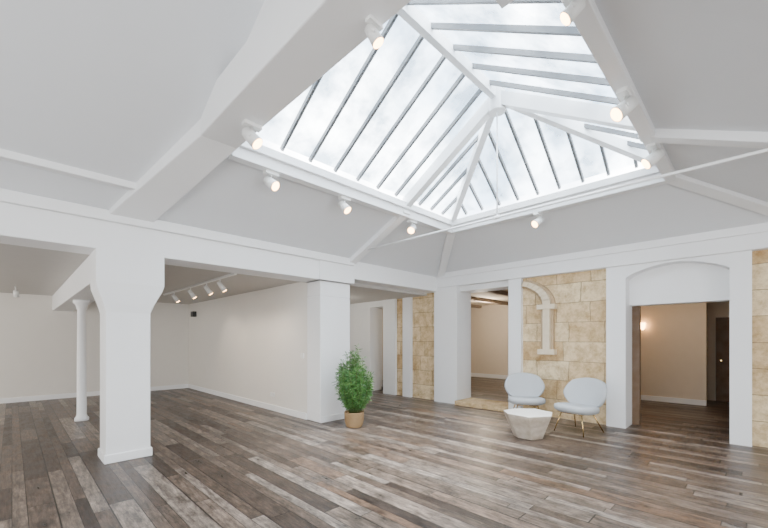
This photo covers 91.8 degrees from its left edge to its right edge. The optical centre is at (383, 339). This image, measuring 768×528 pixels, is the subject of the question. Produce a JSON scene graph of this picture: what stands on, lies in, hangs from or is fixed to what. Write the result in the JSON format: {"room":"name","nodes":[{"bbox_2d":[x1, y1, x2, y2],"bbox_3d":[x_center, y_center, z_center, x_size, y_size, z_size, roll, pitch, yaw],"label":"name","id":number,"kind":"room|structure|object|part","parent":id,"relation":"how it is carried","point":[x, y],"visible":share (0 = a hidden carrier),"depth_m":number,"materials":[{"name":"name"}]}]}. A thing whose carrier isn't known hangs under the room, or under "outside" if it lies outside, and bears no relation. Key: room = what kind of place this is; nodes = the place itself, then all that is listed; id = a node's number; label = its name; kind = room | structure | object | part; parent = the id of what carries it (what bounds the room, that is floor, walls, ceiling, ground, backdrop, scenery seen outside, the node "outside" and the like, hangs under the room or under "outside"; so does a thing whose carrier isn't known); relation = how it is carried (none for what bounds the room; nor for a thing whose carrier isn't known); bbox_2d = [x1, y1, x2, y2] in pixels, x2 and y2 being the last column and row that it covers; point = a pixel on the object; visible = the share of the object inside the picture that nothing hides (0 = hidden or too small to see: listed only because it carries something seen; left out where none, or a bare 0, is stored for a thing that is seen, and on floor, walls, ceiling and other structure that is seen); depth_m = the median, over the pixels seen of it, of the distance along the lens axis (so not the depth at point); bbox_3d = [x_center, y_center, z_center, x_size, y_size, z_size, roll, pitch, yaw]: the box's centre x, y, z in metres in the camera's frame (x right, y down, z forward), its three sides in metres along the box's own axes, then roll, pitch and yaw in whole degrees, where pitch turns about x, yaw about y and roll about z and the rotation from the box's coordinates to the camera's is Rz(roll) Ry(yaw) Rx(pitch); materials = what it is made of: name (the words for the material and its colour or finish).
{"room":"art gallery","nodes":[
{"label":"art gallery","id":0,"kind":"room"},
{"bbox_2d":[0,293,188,398],"bbox_3d":[-9.040,0.100,8.920,8.030,2.800,0.200,0,0,-45],"label":"wall","id":1,"kind":"structure","parent":0,"point":[38,343],"depth_m":9.50,"materials":[{"name":"white paint"}]},
{"bbox_2d":[0,384,187,403],"bbox_3d":[-8.936,1.440,8.865,7.900,0.120,0.025,0,0,-45],"label":"baseboard","id":2,"kind":"structure","parent":1,"relation":"attached to","point":[92,393],"depth_m":9.50,"materials":[{"name":"white paint"}]},
{"bbox_2d":[191,311,196,316],"bbox_3d":[-5.745,-0.780,11.225,0.110,0.160,0.200,0,0,-45],"label":"wall speaker","id":3,"kind":"object","parent":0,"point":[193,314],"depth_m":11.15},
{"bbox_2d":[0,243,426,303],"bbox_3d":[-5.303,-1.210,7.920,12.100,0.180,6.900,0,0,-45],"label":"ceiling","id":4,"kind":"structure","parent":0,"point":[34,271],"depth_m":6.89,"materials":[{"name":"white paint"}]},
{"bbox_2d":[13,286,19,296],"bbox_3d":[-7.615,-1.000,7.704,0.104,0.241,0.136,0,0,-45],"label":"ceiling spotlight","id":5,"kind":"object","parent":4,"relation":"attached to","point":[15,292],"depth_m":7.67,"materials":[{"name":"white metal"}]},
{"bbox_2d":[163,273,236,302],"bbox_3d":[-3.893,-0.987,7.633,0.166,0.265,4.100,0,0,-45],"label":"track light","id":6,"kind":"object","parent":4,"relation":"attached to","point":[221,286],"visible":0.99,"depth_m":7.08,"materials":[{"name":"white plastic"}]},
{"bbox_2d":[109,0,410,221],"bbox_3d":[0.362,-2.202,1.423,0.916,1.436,9.500,0,0,-45],"label":"ceiling beam","id":7,"kind":"structure","parent":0,"point":[290,45],"depth_m":3.04,"materials":[{"name":"white paint"}]},
{"bbox_2d":[344,409,363,427],"bbox_3d":[-0.516,1.346,6.442,0.356,0.308,0.346,0,0,-45],"label":"plant pot","id":8,"kind":"object","parent":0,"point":[354,418],"depth_m":6.31,"materials":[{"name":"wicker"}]},
{"bbox_2d":[0,0,767,276],"bbox_3d":[0.686,-2.203,1.747,11.440,1.346,9.500,0,0,-45],"label":"ceiling","id":9,"kind":"structure","parent":0,"point":[106,87],"depth_m":3.40,"materials":[{"name":"paint"}]},
{"bbox_2d":[0,128,767,277],"bbox_3d":[-0.488,-1.845,2.972,11.514,0.778,6.246,0,0,-45],"label":"ceiling beams","id":10,"kind":"structure","parent":9,"relation":"attached to","point":[745,139],"depth_m":3.90,"materials":[{"name":"white paint"}]},
{"bbox_2d":[228,0,767,249],"bbox_3d":[1.011,-2.503,4.476,4.320,1.754,6.100,0,0,-45],"label":"skylight","id":11,"kind":"object","parent":9,"relation":"attached to","point":[559,116],"visible":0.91,"depth_m":4.64,"materials":[{"name":"white"}]},
{"bbox_2d":[241,119,262,148],"bbox_3d":[-1.256,-1.944,3.550,0.179,0.231,0.179,0,0,-45],"label":"ceiling spotlight","id":12,"kind":"object","parent":11,"relation":"attached to","point":[248,133],"visible":1,"depth_m":3.51,"materials":[{"name":"white plastic"}]},
{"bbox_2d":[263,169,279,190],"bbox_3d":[-1.372,-1.926,4.526,0.171,0.229,0.196,0,0,-45],"label":"ceiling spotlight","id":13,"kind":"object","parent":11,"relation":"attached to","point":[268,181],"visible":1,"depth_m":4.49,"materials":[{"name":"white plastic"}]},
{"bbox_2d":[338,195,350,213],"bbox_3d":[-0.565,-1.924,5.331,0.171,0.231,0.191,0,0,-45],"label":"ceiling spotlight","id":14,"kind":"object","parent":11,"relation":"attached to","point":[342,204],"visible":1,"depth_m":5.29,"materials":[{"name":"white plastic"}]},
{"bbox_2d":[365,14,383,48],"bbox_3d":[-0.062,-1.981,2.410,0.117,0.158,0.114,0,0,-45],"label":"ceiling spotlight","id":15,"kind":"object","parent":11,"relation":"attached to","point":[373,28],"visible":1,"depth_m":2.38,"materials":[{"name":"white plastic"}]},
{"bbox_2d":[407,219,416,233],"bbox_3d":[0.483,-1.925,6.376,0.197,0.229,0.160,0,0,-45],"label":"ceiling spotlight","id":16,"kind":"object","parent":11,"relation":"attached to","point":[411,229],"visible":1,"depth_m":6.33,"materials":[{"name":"white plastic"}]},
{"bbox_3d":[1.527,-2.378,4.992,0.046,1.504,6.100,0,0,-45],"label":"tie rod","id":17,"kind":"part","parent":11,"relation":"part of","materials":[{"name":"white metal"}]},
{"bbox_2d":[560,0,584,25],"bbox_3d":[1.117,-1.961,2.206,0.117,0.158,0.133,0,0,-45],"label":"ceiling spotlight","id":18,"kind":"object","parent":11,"relation":"attached to","point":[575,7],"visible":1,"depth_m":2.18,"materials":[{"name":"white plastic"}]},
{"bbox_2d":[610,86,637,121],"bbox_3d":[1.981,-1.926,3.070,0.199,0.229,0.157,0,0,-13],"label":"ceiling spotlight","id":19,"kind":"object","parent":11,"relation":"attached to","point":[628,103],"visible":1,"depth_m":3.03,"materials":[{"name":"white plastic"}]},
{"bbox_2d":[641,143,664,168],"bbox_3d":[2.828,-1.926,3.917,0.171,0.228,0.196,0,0,-45],"label":"ceiling spotlight","id":20,"kind":"object","parent":11,"relation":"attached to","point":[656,154],"visible":1,"depth_m":3.88,"materials":[{"name":"white plastic"}]},
{"bbox_2d":[531,212,543,227],"bbox_3d":[2.480,-1.926,6.005,0.196,0.229,0.166,0,0,-45],"label":"ceiling spotlight","id":21,"kind":"object","parent":9,"relation":"attached to","point":[535,223],"depth_m":5.96,"materials":[{"name":"white metal"}]},
{"bbox_2d":[0,388,767,527],"bbox_3d":[0.071,1.550,6.293,17.000,0.100,16.800,0,0,-45],"label":"floor","id":22,"kind":"structure","parent":0,"point":[215,461],"depth_m":4.28,"materials":[{"name":"brown wood"}]},
{"bbox_2d":[73,300,90,421],"bbox_3d":[-5.643,0.380,6.944,0.260,2.240,0.260,0,0,-45],"label":"round column","id":23,"kind":"structure","parent":22,"relation":"on","point":[81,305],"depth_m":6.89,"materials":[{"name":"white paint"}]},
{"bbox_2d":[52,255,94,311],"bbox_3d":[-5.908,-0.930,7.209,0.400,0.380,6.650,0,0,-45],"label":"beam","id":24,"kind":"structure","parent":23,"relation":"on","point":[77,287],"depth_m":6.37,"materials":[{"name":"white paint"}]},
{"bbox_2d":[90,248,163,464],"bbox_3d":[-3.316,0.200,4.815,0.720,2.600,0.500,0,0,-45],"label":"square column","id":25,"kind":"structure","parent":22,"relation":"on","point":[126,287],"depth_m":4.64,"materials":[{"name":"white paint"}]},
{"bbox_2d":[0,188,436,292],"bbox_3d":[-2.800,-1.390,5.275,11.500,0.620,0.540,0,0,-45],"label":"beam","id":26,"kind":"structure","parent":25,"relation":"on","point":[27,220],"depth_m":4.91,"materials":[{"name":"white paint"}]},
{"bbox_2d":[189,282,307,419],"bbox_3d":[-3.801,0.100,9.479,0.170,2.800,6.820,0,0,-45],"label":"wall partition","id":27,"kind":"structure","parent":22,"relation":"on","point":[250,345],"depth_m":8.49,"materials":[{"name":"white paint"}]},
{"bbox_2d":[188,384,306,419],"bbox_3d":[-3.799,1.440,9.339,0.025,0.120,6.620,0,0,-45],"label":"baseboard","id":28,"kind":"structure","parent":27,"relation":"attached to","point":[302,415],"depth_m":8.44,"materials":[{"name":"white paint"}]},
{"bbox_2d":[307,260,353,422],"bbox_3d":[-1.032,0.025,7.071,0.820,2.950,0.500,0,0,-45],"label":"wall pier","id":29,"kind":"object","parent":22,"relation":"on","point":[328,302],"depth_m":6.88,"materials":[{"name":"white paint"}]},
{"bbox_2d":[332,345,374,427],"bbox_3d":[-0.526,0.779,6.439,0.713,1.442,0.759,0,0,37],"label":"potted plant","id":30,"kind":"object","parent":22,"relation":"on","point":[355,388],"visible":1,"depth_m":6.30,"materials":[{"name":"green plant"}]},
{"bbox_2d":[455,398,507,411],"bbox_3d":[2.330,1.450,8.397,0.730,0.100,1.260,0,0,-45],"label":"step","id":31,"kind":"structure","parent":22,"relation":"on","point":[480,403],"depth_m":8.25,"materials":[{"name":"stone"}]},
{"bbox_2d":[504,373,545,408],"bbox_3d":[2.635,1.069,6.928,0.742,0.869,0.726,0,0,12],"label":"lounge chair","id":32,"kind":"object","parent":22,"relation":"on","point":[524,389],"visible":1,"depth_m":7.10,"materials":[{"name":"grey fabric"}]},
{"bbox_3d":[2.686,0.880,7.151,0.750,0.506,0.264,0,0,12],"label":"backrest","id":33,"kind":"part","parent":32,"relation":"part of","materials":[{"name":"grey fabric"}]},
{"bbox_3d":[2.627,1.117,6.874,0.644,0.158,0.600,0,0,12],"label":"seat","id":34,"kind":"part","parent":32,"relation":"part of","materials":[{"name":"grey fabric"}]},
{"bbox_2d":[503,408,551,439],"bbox_3d":[2.261,1.312,5.793,0.751,0.375,0.722,0,0,-45],"label":"coffee table","id":35,"kind":"object","parent":22,"relation":"on","point":[525,423],"visible":1,"depth_m":5.58,"materials":[{"name":"stone"}]},
{"bbox_2d":[554,378,606,437],"bbox_3d":[3.185,1.069,6.087,0.726,0.869,0.742,0,0,-31],"label":"lounge chair","id":36,"kind":"object","parent":22,"relation":"on","point":[585,396],"visible":1,"depth_m":6.11,"materials":[{"name":"grey fabric"}]},
{"bbox_3d":[3.139,1.117,6.055,0.600,0.158,0.644,0,0,-31],"label":"seat","id":37,"kind":"part","parent":36,"relation":"part of","materials":[{"name":"grey fabric"}]},
{"bbox_3d":[3.382,0.880,6.201,0.264,0.506,0.750,0,0,-31],"label":"backrest","id":38,"kind":"part","parent":36,"relation":"part of","materials":[{"name":"grey fabric"}]},
{"bbox_2d":[382,304,507,379],"bbox_3d":[1.856,0.050,12.710,4.800,2.900,10.650,0,0,-45],"label":"wall","id":39,"kind":"structure","parent":0,"point":[489,323],"depth_m":13.74,"materials":[{"name":"beige paint"}]},
{"bbox_2d":[471,373,507,378],"bbox_3d":[4.706,1.330,12.944,0.040,0.140,6.750,0,0,-45],"label":"baseboard","id":40,"kind":"structure","parent":39,"relation":"attached to","point":[472,374],"depth_m":13.73,"materials":[{"name":"white paint"}]},
{"bbox_2d":[382,377,507,401],"bbox_3d":[1.927,1.500,12.852,5.100,0.200,10.550,0,0,-45],"label":"floor","id":41,"kind":"structure","parent":0,"point":[481,387],"depth_m":10.52,"materials":[{"name":"brown wood"}]},
{"bbox_2d":[471,289,507,304],"bbox_3d":[4.066,-1.375,10.430,4.700,0.150,17.000,0,0,-45],"label":"ceiling","id":42,"kind":"structure","parent":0,"point":[480,294],"depth_m":11.38,"materials":[{"name":"white paint"}]},
{"bbox_2d":[471,290,507,307],"bbox_3d":[2.920,-1.250,11.505,4.600,0.100,5.340,0,0,-45],"label":"joist","id":43,"kind":"object","parent":42,"relation":"attached to","point":[499,292],"depth_m":11.60,"materials":[{"name":"brown wood"}]},
{"bbox_2d":[350,250,767,447],"bbox_3d":[3.362,0.000,7.393,13.700,3.000,0.630,0,0,45],"label":"wall","id":44,"kind":"structure","parent":0,"point":[563,328],"depth_m":6.91,"materials":[{"name":"white paint"}]},
{"bbox_2d":[632,306,640,424],"bbox_3d":[4.494,0.450,6.622,0.120,2.100,0.110,0,0,-45],"label":"door frame","id":45,"kind":"structure","parent":44,"relation":"attached to","point":[636,310],"depth_m":6.58,"materials":[{"name":"brown wood"}]},
{"bbox_2d":[436,222,767,287],"bbox_3d":[4.805,-1.480,5.936,0.650,0.440,9.600,0,0,-45],"label":"beam","id":46,"kind":"structure","parent":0,"point":[754,237],"depth_m":6.27,"materials":[{"name":"white paint"}]},
{"bbox_2d":[641,302,706,405],"bbox_3d":[6.859,0.100,9.086,0.150,2.800,1.550,0,0,-45],"label":"wall","id":47,"kind":"structure","parent":0,"point":[674,336],"depth_m":8.91,"materials":[{"name":"beige paint"}]},
{"bbox_2d":[641,395,705,405],"bbox_3d":[6.795,1.440,9.023,0.030,0.120,1.550,0,0,-45],"label":"baseboard","id":48,"kind":"structure","parent":47,"relation":"attached to","point":[643,397],"depth_m":8.87,"materials":[{"name":"white paint"}]},
{"bbox_2d":[707,301,729,400],"bbox_3d":[8.309,0.100,9.192,0.150,2.800,3.450,0,0,-45],"label":"wall","id":49,"kind":"structure","parent":0,"point":[715,310],"depth_m":9.24,"materials":[{"name":"beige paint"}]},
{"bbox_2d":[716,317,729,401],"bbox_3d":[8.443,0.475,8.867,0.100,2.050,0.800,0,0,-45],"label":"door","id":50,"kind":"structure","parent":49,"relation":"in","point":[722,323],"depth_m":9.04,"materials":[{"name":"brown wood"}]}
]}

